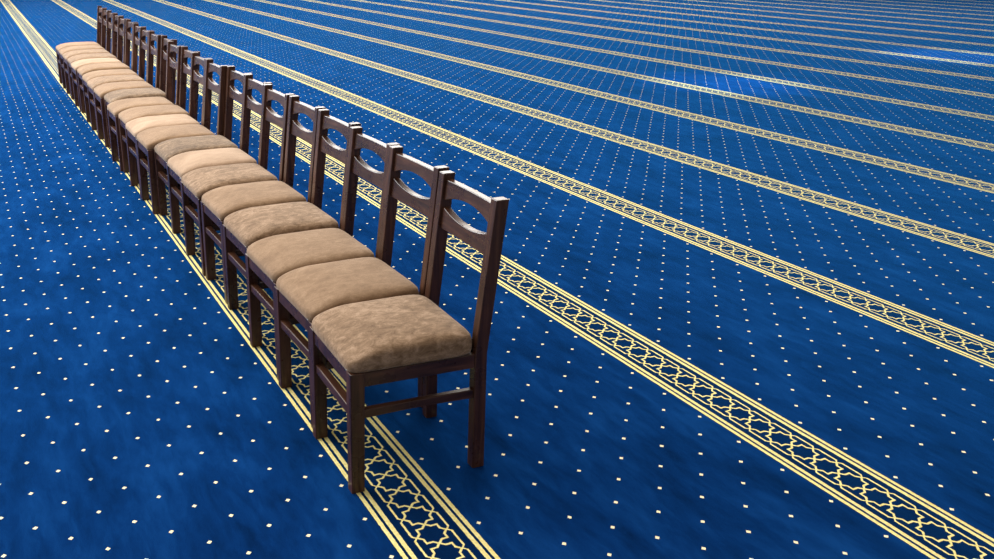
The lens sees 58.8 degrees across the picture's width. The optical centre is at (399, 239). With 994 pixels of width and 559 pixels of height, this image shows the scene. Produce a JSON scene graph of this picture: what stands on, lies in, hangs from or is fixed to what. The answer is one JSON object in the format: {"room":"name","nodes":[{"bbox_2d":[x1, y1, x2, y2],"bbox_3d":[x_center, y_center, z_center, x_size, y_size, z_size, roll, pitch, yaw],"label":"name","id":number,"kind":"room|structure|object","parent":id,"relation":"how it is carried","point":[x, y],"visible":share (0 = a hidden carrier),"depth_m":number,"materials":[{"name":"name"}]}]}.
{"room":"house of worship","nodes":[
{"label":"house of worship","id":0,"kind":"room"},
{"bbox_2d":[0,0,993,558],"bbox_3d":[0.471,-8.606,30.129,78.000,0.001,68.000,-9,21,-24],"label":"floor","id":1,"kind":"structure","parent":0,"point":[743,308],"depth_m":4.14,"materials":[{"name":"blue carpet"}]},
{"bbox_2d":[56,6,106,82],"bbox_3d":[-3.651,-2.230,10.048,0.557,0.865,0.403,-9,21,-25],"label":"dining chair","id":2,"kind":"object","parent":1,"relation":"on","point":[99,8],"visible":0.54,"depth_m":10.12,"materials":[{"name":"brown wood"}]},
{"bbox_2d":[56,42,99,50],"bbox_3d":[-3.697,-2.224,10.028,0.456,0.079,0.392,-9,21,-25],"label":"cushion","id":3,"kind":"object","parent":2,"relation":"on","point":[58,47],"depth_m":9.96,"materials":[{"name":"beige fabric"}]},
{"bbox_2d":[59,8,111,88],"bbox_3d":[-3.478,-2.110,9.697,0.554,0.866,0.403,-9,21,-25],"label":"dining chair","id":4,"kind":"object","parent":1,"relation":"on","point":[62,51],"visible":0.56,"depth_m":9.78,"materials":[{"name":"brown wood"}]},
{"bbox_2d":[59,45,104,55],"bbox_3d":[-3.523,-2.103,9.677,0.453,0.079,0.392,-9,21,-25],"label":"cushion","id":5,"kind":"object","parent":4,"relation":"on","point":[71,48],"depth_m":9.60,"materials":[{"name":"beige fabric"}]},
{"bbox_2d":[63,10,112,98],"bbox_3d":[-3.303,-1.989,9.345,0.550,0.867,0.403,-9,21,-25],"label":"dining chair","id":6,"kind":"object","parent":1,"relation":"on","point":[109,25],"visible":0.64,"depth_m":9.40,"materials":[{"name":"brown wood"}]},
{"bbox_2d":[63,49,108,59],"bbox_3d":[-3.349,-1.983,9.326,0.451,0.079,0.392,-9,21,-25],"label":"cushion","id":7,"kind":"object","parent":6,"relation":"on","point":[66,55],"depth_m":9.25,"materials":[{"name":"brown fabric"}]},
{"bbox_2d":[67,13,123,99],"bbox_3d":[-3.124,-1.873,9.007,0.547,0.868,0.403,-9,21,-25],"label":"dining chair","id":8,"kind":"object","parent":1,"relation":"on","point":[74,58],"visible":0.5,"depth_m":9.06,"materials":[{"name":"brown wood"}]},
{"bbox_2d":[67,53,116,63],"bbox_3d":[-3.170,-1.867,8.988,0.448,0.079,0.392,-9,21,-25],"label":"cushion","id":9,"kind":"object","parent":8,"relation":"on","point":[74,58],"depth_m":8.92,"materials":[{"name":"brown fabric"}]},
{"bbox_2d":[71,16,125,111],"bbox_3d":[-2.954,-1.749,8.644,0.544,0.868,0.403,-9,21,-25],"label":"dining chair","id":10,"kind":"object","parent":1,"relation":"on","point":[75,65],"visible":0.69,"depth_m":8.63,"materials":[{"name":"brown wood"}]},
{"bbox_2d":[71,58,121,70],"bbox_3d":[-2.999,-1.743,8.624,0.445,0.079,0.392,-9,21,-25],"label":"cushion","id":11,"kind":"object","parent":10,"relation":"on","point":[75,65],"depth_m":8.54,"materials":[{"name":"beige fabric"}]},
{"bbox_2d":[77,19,137,112],"bbox_3d":[-2.762,-1.628,8.290,0.541,0.869,0.403,-9,21,-25],"label":"dining chair","id":12,"kind":"object","parent":1,"relation":"on","point":[82,70],"visible":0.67,"depth_m":8.32,"materials":[{"name":"brown wood"}]},
{"bbox_2d":[77,63,130,75],"bbox_3d":[-2.807,-1.622,8.271,0.443,0.079,0.392,-9,21,-25],"label":"cushion","id":13,"kind":"object","parent":12,"relation":"on","point":[82,70],"depth_m":8.18,"materials":[{"name":"beige fabric"}]},
{"bbox_2d":[82,23,145,121],"bbox_3d":[-2.561,-1.483,7.867,0.538,0.870,0.403,-9,21,-25],"label":"dining chair","id":14,"kind":"object","parent":1,"relation":"on","point":[86,77],"visible":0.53,"depth_m":7.92,"materials":[{"name":"beige fabric"}]},
{"bbox_2d":[82,69,137,82],"bbox_3d":[-2.606,-1.477,7.848,0.440,0.079,0.392,-9,21,-25],"label":"cushion","id":15,"kind":"object","parent":14,"relation":"on","point":[86,77],"depth_m":7.78,"materials":[{"name":"beige fabric"}]},
{"bbox_2d":[87,27,152,134],"bbox_3d":[-2.399,-1.368,7.531,0.534,0.871,0.403,-9,21,-25],"label":"dining chair","id":16,"kind":"object","parent":1,"relation":"on","point":[92,83],"visible":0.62,"depth_m":7.56,"materials":[{"name":"beige fabric"}]},
{"bbox_2d":[87,75,144,89],"bbox_3d":[-2.444,-1.362,7.512,0.438,0.080,0.392,-9,21,-25],"label":"cushion","id":17,"kind":"object","parent":16,"relation":"on","point":[92,83],"depth_m":7.44,"materials":[{"name":"brown fabric"}]},
{"bbox_2d":[94,31,160,146],"bbox_3d":[-2.220,-1.248,7.182,0.531,0.872,0.403,-9,21,-25],"label":"dining chair","id":18,"kind":"object","parent":1,"relation":"on","point":[100,91],"visible":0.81,"depth_m":7.13,"materials":[{"name":"beige fabric"}]},
{"bbox_2d":[94,81,153,97],"bbox_3d":[-2.264,-1.242,7.163,0.435,0.080,0.392,-9,21,-25],"label":"cushion","id":19,"kind":"object","parent":18,"relation":"on","point":[101,90],"depth_m":7.08,"materials":[{"name":"beige fabric"}]},
{"bbox_2d":[104,35,176,155],"bbox_3d":[-2.024,-1.135,6.851,0.528,0.872,0.403,-9,21,-25],"label":"dining chair","id":20,"kind":"object","parent":1,"relation":"on","point":[110,97],"visible":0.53,"depth_m":6.83,"materials":[{"name":"beige fabric"}]},
{"bbox_2d":[104,88,164,103],"bbox_3d":[-2.068,-1.129,6.833,0.432,0.080,0.392,-9,21,-25],"label":"cushion","id":21,"kind":"object","parent":20,"relation":"on","point":[110,97],"depth_m":6.75,"materials":[{"name":"fabric"}]},
{"bbox_2d":[107,41,180,170],"bbox_3d":[-1.864,-0.995,6.441,0.525,0.873,0.403,-9,21,-25],"label":"dining chair","id":22,"kind":"object","parent":1,"relation":"on","point":[114,108],"visible":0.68,"depth_m":6.41,"materials":[{"name":"beige fabric"}]},
{"bbox_2d":[107,97,173,116],"bbox_3d":[-1.908,-0.989,6.423,0.430,0.080,0.392,-9,21,-25],"label":"cushion","id":23,"kind":"object","parent":22,"relation":"on","point":[114,108],"depth_m":6.35,"materials":[{"name":"beige fabric"}]},
{"bbox_2d":[118,46,199,182],"bbox_3d":[-1.679,-0.885,6.121,0.522,0.874,0.403,-9,21,-25],"label":"dining chair","id":24,"kind":"object","parent":1,"relation":"on","point":[127,115],"visible":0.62,"depth_m":6.15,"materials":[{"name":"beige fabric"}]},
{"bbox_2d":[118,105,188,123],"bbox_3d":[-1.722,-0.879,6.103,0.427,0.080,0.392,-9,21,-25],"label":"cushion","id":25,"kind":"object","parent":24,"relation":"on","point":[127,115],"depth_m":6.03,"materials":[{"name":"beige fabric"}]},
{"bbox_2d":[125,52,211,198],"bbox_3d":[-1.523,-0.767,5.778,0.519,0.875,0.403,-9,21,-25],"label":"dining chair","id":26,"kind":"object","parent":1,"relation":"on","point":[133,127],"visible":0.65,"depth_m":5.79,"materials":[{"name":"brown wood"}]},
{"bbox_2d":[125,114,199,136],"bbox_3d":[-1.566,-0.762,5.760,0.424,0.080,0.392,-9,21,-25],"label":"cushion","id":27,"kind":"object","parent":26,"relation":"on","point":[133,127],"depth_m":5.69,"materials":[{"name":"beige fabric"}]},
{"bbox_2d":[136,59,227,213],"bbox_3d":[-1.353,-0.655,5.450,0.515,0.876,0.403,-9,21,-25],"label":"dining chair","id":28,"kind":"object","parent":1,"relation":"on","point":[146,141],"visible":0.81,"depth_m":5.37,"materials":[{"name":"brown wood"}]},
{"bbox_2d":[136,124,214,149],"bbox_3d":[-1.396,-0.650,5.432,0.422,0.080,0.392,-9,21,-25],"label":"cushion","id":29,"kind":"object","parent":28,"relation":"on","point":[147,139],"depth_m":5.36,"materials":[{"name":"beige fabric"}]},
{"bbox_2d":[154,66,251,223],"bbox_3d":[-1.154,-0.549,5.141,0.512,0.876,0.403,-9,21,-25],"label":"dining chair","id":30,"kind":"object","parent":1,"relation":"on","point":[163,151],"visible":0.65,"depth_m":5.16,"materials":[{"name":"brown wood"}]},
{"bbox_2d":[154,135,237,161],"bbox_3d":[-1.197,-0.543,5.122,0.419,0.080,0.392,-9,21,-25],"label":"cushion","id":31,"kind":"object","parent":30,"relation":"on","point":[167,149],"depth_m":5.06,"materials":[{"name":"fabric"}]},
{"bbox_2d":[167,74,272,250],"bbox_3d":[-0.991,-0.437,4.812,0.509,0.877,0.403,-9,21,-25],"label":"dining chair","id":32,"kind":"object","parent":1,"relation":"on","point":[178,165],"visible":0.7,"depth_m":4.83,"materials":[{"name":"brown wood"}]},
{"bbox_2d":[167,148,256,177],"bbox_3d":[-1.034,-0.431,4.795,0.417,0.080,0.392,-9,21,-25],"label":"cushion","id":33,"kind":"object","parent":32,"relation":"on","point":[181,164],"depth_m":4.72,"materials":[{"name":"beige fabric"}]},
{"bbox_2d":[180,84,294,275],"bbox_3d":[-0.830,-0.319,4.468,0.506,0.878,0.403,-9,21,-25],"label":"dining chair","id":34,"kind":"object","parent":1,"relation":"on","point":[195,183],"visible":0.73,"depth_m":4.43,"materials":[{"name":"brown wood"}]},
{"bbox_2d":[181,163,277,197],"bbox_3d":[-0.872,-0.313,4.450,0.414,0.080,0.392,-9,21,-25],"label":"cushion","id":35,"kind":"object","parent":34,"relation":"on","point":[197,182],"depth_m":4.38,"materials":[{"name":"brown fabric"}]},
{"bbox_2d":[200,95,325,303],"bbox_3d":[-0.649,-0.203,4.128,0.503,0.879,0.403,-9,21,-25],"label":"dining chair","id":36,"kind":"object","parent":1,"relation":"on","point":[217,204],"visible":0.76,"depth_m":4.10,"materials":[{"name":"brown wood"}]},
{"bbox_2d":[202,181,306,220],"bbox_3d":[-0.690,-0.197,4.111,0.412,0.080,0.392,-9,21,-25],"label":"cushion","id":37,"kind":"object","parent":36,"relation":"on","point":[223,201],"depth_m":4.04,"materials":[{"name":"beige fabric"}]},
{"bbox_2d":[222,109,360,325],"bbox_3d":[-0.475,-0.084,3.783,0.500,0.880,0.403,-9,21,-25],"label":"dining chair","id":38,"kind":"object","parent":1,"relation":"on","point":[242,228],"visible":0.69,"depth_m":3.76,"materials":[{"name":"beige fabric"}]},
{"bbox_2d":[224,202,338,246],"bbox_3d":[-0.516,-0.079,3.765,0.409,0.080,0.392,-9,21,-25],"label":"cushion","id":39,"kind":"object","parent":38,"relation":"on","point":[247,226],"depth_m":3.69,"materials":[{"name":"brown fabric"}]},
{"bbox_2d":[245,126,399,379],"bbox_3d":[-0.311,0.041,3.418,0.496,0.880,0.403,-9,21,-25],"label":"dining chair","id":40,"kind":"object","parent":1,"relation":"on","point":[267,259],"visible":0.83,"depth_m":3.40,"materials":[{"name":"beige fabric"}]},
{"bbox_2d":[247,228,374,281],"bbox_3d":[-0.352,0.046,3.401,0.406,0.080,0.392,-9,21,-25],"label":"cushion","id":41,"kind":"object","parent":40,"relation":"on","point":[274,256],"depth_m":3.34,"materials":[{"name":"beige fabric"}]},
{"bbox_2d":[274,145,448,428],"bbox_3d":[-0.149,0.154,3.088,0.493,0.881,0.403,-9,21,-25],"label":"dining chair","id":42,"kind":"object","parent":1,"relation":"on","point":[305,292],"visible":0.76,"depth_m":3.05,"materials":[{"name":"beige fabric"}]},
{"bbox_2d":[276,257,418,321],"bbox_3d":[-0.190,0.159,3.071,0.404,0.080,0.392,-9,21,-25],"label":"cushion","id":43,"kind":"object","parent":42,"relation":"on","point":[311,290],"depth_m":3.00,"materials":[{"name":"beige fabric"}]},
{"bbox_2d":[309,170,508,493],"bbox_3d":[0.008,0.272,2.743,0.490,0.882,0.403,-8,21,-23],"label":"dining chair","id":44,"kind":"object","parent":1,"relation":"on","point":[397,338],"visible":1,"depth_m":2.65,"materials":[{"name":"brown wood"}]},
{"bbox_2d":[312,295,471,372],"bbox_3d":[-0.033,0.276,2.728,0.401,0.080,0.392,-8,21,-23],"label":"cushion","id":45,"kind":"object","parent":44,"relation":"on","point":[396,334],"depth_m":2.63,"materials":[{"name":"brown fabric"}]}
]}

